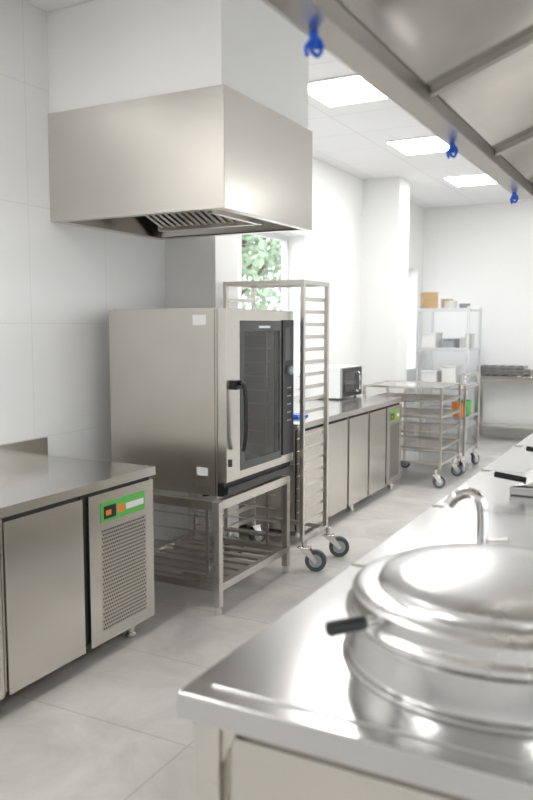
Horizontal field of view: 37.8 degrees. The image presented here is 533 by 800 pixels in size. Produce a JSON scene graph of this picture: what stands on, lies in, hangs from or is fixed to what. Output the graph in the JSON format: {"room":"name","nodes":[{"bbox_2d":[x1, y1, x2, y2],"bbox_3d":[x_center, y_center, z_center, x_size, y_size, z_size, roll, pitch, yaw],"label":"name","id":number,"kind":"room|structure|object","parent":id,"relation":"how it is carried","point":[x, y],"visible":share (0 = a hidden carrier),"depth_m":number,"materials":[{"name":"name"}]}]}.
{"room":"commercial kitchen","nodes":[
{"label":"commercial kitchen","id":0,"kind":"room"},
{"bbox_2d":[0,0,167,557],"bbox_3d":[-2.493,-0.276,2.340,0.490,3.220,6.830,3,6,28],"label":"wall","id":1,"kind":"structure","parent":0,"point":[60,284],"depth_m":4.22,"materials":[{"name":"paint"}]},
{"bbox_2d":[48,84,312,239],"bbox_3d":[-0.454,-1.273,4.398,1.106,0.572,1.012,3,6,28],"label":"extractor hood","id":2,"kind":"object","parent":1,"relation":"attached to","point":[216,160],"visible":1,"depth_m":4.00,"materials":[{"name":"metal"}]},
{"bbox_2d":[250,233,288,310],"bbox_3d":[-0.100,-0.910,7.258,0.060,1.340,1.270,3,6,28],"label":"window","id":3,"kind":"structure","parent":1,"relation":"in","point":[284,239],"depth_m":7.73,"materials":[{"name":"white plastic"}]},
{"bbox_2d":[0,433,522,799],"bbox_3d":[1.824,1.256,4.011,6.800,0.150,13.950,3,6,28],"label":"floor","id":4,"kind":"structure","parent":0,"point":[105,724],"depth_m":3.46,"materials":[{"name":"tile"}]},
{"bbox_2d":[0,437,155,699],"bbox_3d":[-1.448,0.793,3.089,0.746,0.950,2.385,3,6,28],"label":"counter","id":5,"kind":"object","parent":4,"relation":"on","point":[77,534],"depth_m":3.46,"materials":[{"name":"metal"}]},
{"bbox_2d":[165,235,238,555],"bbox_3d":[-0.652,-0.568,5.379,0.885,3.220,0.290,3,6,28],"label":"column","id":6,"kind":"structure","parent":4,"relation":"on","point":[196,269],"depth_m":5.14,"materials":[{"name":"white paint"}]},
{"bbox_2d":[153,475,289,615],"bbox_3d":[-0.379,0.800,4.704,0.740,0.625,0.855,3,6,28],"label":"stand","id":7,"kind":"object","parent":4,"relation":"on","point":[216,583],"visible":0.67,"depth_m":4.54,"materials":[{"name":"metal"}]},
{"bbox_2d":[109,308,293,496],"bbox_3d":[-0.336,-0.030,4.642,0.849,1.040,0.812,3,6,28],"label":"oven","id":8,"kind":"object","parent":7,"relation":"on","point":[203,397],"visible":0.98,"depth_m":4.32,"materials":[{"name":"silver metal"}]},
{"bbox_2d":[223,279,348,571],"bbox_3d":[0.130,0.145,5.168,0.769,1.840,0.512,3,6,28],"label":"rack","id":9,"kind":"object","parent":4,"relation":"on","point":[315,559],"visible":0.62,"depth_m":5.08,"materials":[{"name":"metal"}]},
{"bbox_2d":[239,395,402,541],"bbox_3d":[0.335,0.484,6.712,0.976,0.870,2.320,3,6,28],"label":"counter","id":10,"kind":"object","parent":4,"relation":"on","point":[364,432],"depth_m":6.33,"materials":[{"name":"metal"}]},
{"bbox_2d":[293,413,307,418],"bbox_3d":[0.207,0.115,5.857,0.160,0.026,0.180,3,6,28],"label":"cloth","id":11,"kind":"object","parent":10,"relation":"on","point":[295,416],"visible":0.38,"depth_m":5.77,"materials":[{"name":"fabric"}]},
{"bbox_2d":[305,364,361,399],"bbox_3d":[0.651,-0.175,7.446,0.439,0.300,0.500,3,6,28],"label":"microwave oven","id":12,"kind":"object","parent":10,"relation":"on","point":[345,381],"visible":0.88,"depth_m":7.26,"materials":[{"name":"white metal"}]},
{"bbox_2d":[178,433,532,799],"bbox_3d":[1.601,0.832,2.937,1.731,0.901,4.275,3,6,28],"label":"kitchen island","id":13,"kind":"object","parent":4,"relation":"on","point":[284,715],"visible":0.58,"depth_m":1.39,"materials":[{"name":"metal"}]},
{"bbox_2d":[325,543,532,736],"bbox_3d":[0.470,0.421,1.559,0.624,0.182,0.662,3,6,28],"label":"kettle","id":14,"kind":"object","parent":13,"relation":"on","point":[442,632],"visible":1,"depth_m":1.37,"materials":[{"name":"metal"}]},
{"bbox_2d":[445,487,509,544],"bbox_3d":[0.581,0.349,2.146,0.176,0.213,0.070,3,6,28],"label":"water tap","id":15,"kind":"object","parent":13,"relation":"on","point":[458,495],"visible":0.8,"depth_m":2.13,"materials":[{"name":"metal"}]},
{"bbox_2d":[494,468,532,496],"bbox_3d":[1.400,0.321,3.032,0.921,0.100,0.451,3,6,28],"label":"pan","id":16,"kind":"object","parent":13,"relation":"on","point":[523,485],"visible":1,"depth_m":3.02,"materials":[{"name":"metal"}]},
{"bbox_2d":[526,446,532,451],"bbox_3d":[1.751,0.257,3.691,0.921,0.100,0.511,3,6,28],"label":"pan","id":17,"kind":"object","parent":13,"relation":"on","point":[528,448],"visible":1,"depth_m":3.67,"materials":[{"name":"metal"}]},
{"bbox_2d":[360,177,409,448],"bbox_3d":[1.389,-0.932,9.158,0.440,3.220,0.370,3,6,28],"label":"pillar","id":18,"kind":"structure","parent":4,"relation":"on","point":[385,211],"depth_m":8.96,"materials":[{"name":"white paint"}]},
{"bbox_2d":[363,380,462,487],"bbox_3d":[1.463,0.320,7.895,0.903,0.970,0.776,3,6,28],"label":"trolley","id":19,"kind":"object","parent":4,"relation":"on","point":[436,458],"visible":0.59,"depth_m":7.84,"materials":[{"name":"metal"}]},
{"bbox_2d":[401,372,479,472],"bbox_3d":[1.910,0.213,8.599,0.745,1.047,0.722,3,6,28],"label":"trolley","id":20,"kind":"object","parent":4,"relation":"on","point":[464,446],"visible":0.63,"depth_m":8.51,"materials":[{"name":"metal"}]},
{"bbox_2d":[452,401,462,416],"bbox_3d":[2.053,0.101,8.307,0.156,0.157,0.156,3,6,28],"label":"container","id":21,"kind":"object","parent":20,"relation":"on","point":[454,404],"visible":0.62,"depth_m":8.25,"materials":[{"name":"plastic"}]},
{"bbox_2d":[457,400,471,414],"bbox_3d":[2.166,0.080,8.518,0.156,0.157,0.156,3,6,28],"label":"container","id":22,"kind":"object","parent":20,"relation":"on","point":[468,402],"visible":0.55,"depth_m":8.46,"materials":[{"name":"green plastic"}]},
{"bbox_2d":[414,306,481,441],"bbox_3d":[2.406,-0.328,10.288,0.680,1.800,0.712,3,6,28],"label":"shelving unit","id":23,"kind":"object","parent":4,"relation":"on","point":[469,423],"visible":0.55,"depth_m":10.07,"materials":[{"name":"metal"}]},
{"bbox_2d":[420,369,441,381],"bbox_3d":[2.187,-0.311,10.260,0.220,0.160,0.370,3,6,28],"label":"storage box","id":24,"kind":"object","parent":23,"relation":"in","point":[428,375],"visible":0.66,"depth_m":10.12,"materials":[{"name":"white plastic"}]},
{"bbox_2d":[421,332,443,346],"bbox_3d":[2.178,-0.789,10.218,0.200,0.200,0.370,3,6,28],"label":"storage box","id":25,"kind":"object","parent":23,"relation":"on","point":[429,339],"visible":0.86,"depth_m":10.07,"materials":[{"name":"white plastic"}]},
{"bbox_2d":[420,292,452,307],"bbox_3d":[2.229,-1.293,10.143,0.461,0.218,0.229,-1,6,-13],"label":"cardboard boxes","id":26,"kind":"object","parent":23,"relation":"on","point":[429,300],"visible":0.75,"depth_m":10.03,"materials":[{"name":"brown cardboard"}]},
{"bbox_2d":[425,405,460,423],"bbox_3d":[2.328,0.194,10.233,0.400,0.220,0.370,3,6,28],"label":"storage box","id":27,"kind":"object","parent":23,"relation":"in","point":[446,421],"visible":0.42,"depth_m":10.10,"materials":[{"name":"grey plastic"}]},
{"bbox_2d":[444,301,456,307],"bbox_3d":[2.364,-1.221,9.993,0.170,0.103,0.170,3,6,28],"label":"storage box","id":28,"kind":"object","parent":23,"relation":"on","point":[447,304],"visible":0.94,"depth_m":9.93,"materials":[{"name":"white plastic"}]},
{"bbox_2d":[442,338,460,347],"bbox_3d":[2.399,-0.738,10.106,0.160,0.120,0.370,3,6,28],"label":"storage box","id":29,"kind":"object","parent":23,"relation":"on","point":[448,342],"visible":1,"depth_m":9.97,"materials":[{"name":"grey plastic"}]},
{"bbox_2d":[441,364,462,382],"bbox_3d":[2.417,-0.339,10.135,0.200,0.240,0.370,3,6,28],"label":"storage box","id":30,"kind":"object","parent":23,"relation":"on","point":[450,372],"visible":0.83,"depth_m":9.99,"materials":[{"name":"white plastic"}]},
{"bbox_2d":[459,374,469,383],"bbox_3d":[2.550,-0.270,10.008,0.130,0.127,0.130,3,6,28],"label":"bowls","id":31,"kind":"object","parent":23,"relation":"on","point":[461,381],"visible":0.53,"depth_m":9.96,"materials":[{"name":"white ceramic"}]},
{"bbox_2d":[460,304,469,307],"bbox_3d":[2.538,-1.200,9.959,0.140,0.067,0.140,3,6,28],"label":"bowls","id":32,"kind":"object","parent":23,"relation":"on","point":[461,305],"visible":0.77,"depth_m":9.90,"materials":[{"name":"grey plastic"}]},
{"bbox_2d":[461,337,469,347],"bbox_3d":[2.541,-0.732,9.946,0.120,0.139,0.120,3,6,28],"label":"storage box","id":33,"kind":"object","parent":23,"relation":"on","point":[463,339],"visible":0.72,"depth_m":9.90,"materials":[{"name":"white plastic"}]},
{"bbox_2d":[466,333,474,347],"bbox_3d":[2.672,-0.782,10.212,0.120,0.187,0.120,3,6,28],"label":"bowls","id":34,"kind":"object","parent":23,"relation":"on","point":[471,335],"visible":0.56,"depth_m":10.16,"materials":[{"name":"white ceramic"}]},
{"bbox_2d":[472,369,532,439],"bbox_3d":[4.064,0.108,10.148,2.660,0.960,0.440,3,6,28],"label":"work table","id":35,"kind":"object","parent":4,"relation":"on","point":[528,378],"visible":0.63,"depth_m":10.52,"materials":[{"name":"metal"}]},
{"bbox_2d":[477,365,527,376],"bbox_3d":[3.199,-0.398,10.540,0.608,0.130,0.354,3,6,28],"label":"tray","id":36,"kind":"object","parent":35,"relation":"on","point":[491,370],"visible":0.99,"depth_m":10.40,"materials":[{"name":"metal"}]},
{"bbox_2d":[23,0,532,207],"bbox_3d":[1.824,-2.098,3.688,6.800,0.150,13.950,3,6,28],"label":"ceiling","id":37,"kind":"structure","parent":0,"point":[350,138],"depth_m":7.34,"materials":[{"name":"paint"}]},
{"bbox_2d":[47,0,308,127],"bbox_3d":[-0.463,-1.818,4.351,1.085,0.535,0.980,3,6,28],"label":"enclosure","id":38,"kind":"object","parent":37,"relation":"attached to","point":[100,52],"visible":0.76,"depth_m":3.95,"materials":[{"name":"paint"}]},
{"bbox_2d":[308,74,387,106],"bbox_3d":[0.545,-2.192,5.524,0.480,0.016,0.600,3,6,28],"label":"ceiling light panel","id":39,"kind":"object","parent":37,"relation":"in","point":[347,89],"depth_m":5.50,"materials":[{"name":"white plastic"}]},
{"bbox_2d":[263,0,532,199],"bbox_3d":[1.040,-1.266,1.593,1.560,1.104,3.290,3,6,28],"label":"extractor hood","id":40,"kind":"object","parent":37,"relation":"attached to","point":[462,69],"visible":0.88,"depth_m":1.82,"materials":[{"name":"metal"}]},
{"bbox_2d":[304,30,323,57],"bbox_3d":[0.087,-0.674,1.483,0.046,0.051,0.029,-4,7,-33],"label":"hook","id":41,"kind":"object","parent":40,"relation":"hanging from","point":[315,42],"visible":1,"depth_m":1.48,"materials":[{"name":"plastic"}]},
{"bbox_2d":[446,142,457,158],"bbox_3d":[0.564,-0.761,2.380,0.046,0.051,0.029,-4,7,-33],"label":"hook","id":42,"kind":"object","parent":40,"relation":"hanging from","point":[452,148],"visible":1,"depth_m":2.37,"materials":[{"name":"plastic"}]},
{"bbox_2d":[510,192,518,203],"bbox_3d":[1.036,-0.847,3.269,0.046,0.051,0.029,-4,7,-33],"label":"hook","id":43,"kind":"object","parent":40,"relation":"hanging from","point":[514,196],"visible":1,"depth_m":3.26,"materials":[{"name":"plastic"}]},
{"bbox_2d":[386,135,448,154],"bbox_3d":[1.434,-2.352,7.196,0.480,0.016,0.600,3,6,28],"label":"ceiling light panel","id":44,"kind":"object","parent":37,"relation":"in","point":[426,144],"depth_m":7.15,"materials":[{"name":"white plastic"}]},
{"bbox_2d":[444,173,496,185],"bbox_3d":[2.346,-2.518,8.911,0.480,0.016,0.600,3,6,28],"label":"ceiling light panel","id":45,"kind":"object","parent":37,"relation":"in","point":[474,179],"depth_m":8.84,"materials":[{"name":"white plastic"}]},
{"bbox_2d":[238,157,423,434],"bbox_3d":[0.639,-0.867,8.483,0.250,3.220,6.430,3,6,28],"label":"wall","id":46,"kind":"structure","parent":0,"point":[331,252],"depth_m":8.42,"materials":[{"name":"white paint"}]},
{"bbox_2d":[421,201,532,438],"bbox_3d":[5.063,-1.002,9.885,6.750,3.220,0.200,3,6,28],"label":"wall","id":47,"kind":"structure","parent":0,"point":[479,255],"depth_m":10.81,"materials":[{"name":"white paint"}]},
{"label":"outside","id":48,"kind":"structure","parent":0,"visible":0},
{"bbox_3d":[2.340,1.358,4.570,80.000,0.140,70.000,3,6,28],"label":"ground","id":49,"kind":"structure","parent":48,"visible":0},
{"bbox_2d":[241,234,280,309],"bbox_3d":[-0.671,-2.600,16.051,4.693,5.560,4.647,3,6,28],"label":"tree","id":50,"kind":"object","parent":49,"relation":"on","point":[263,260],"visible":0.06,"depth_m":15.19,"materials":[{"name":"green plant"}]}
]}

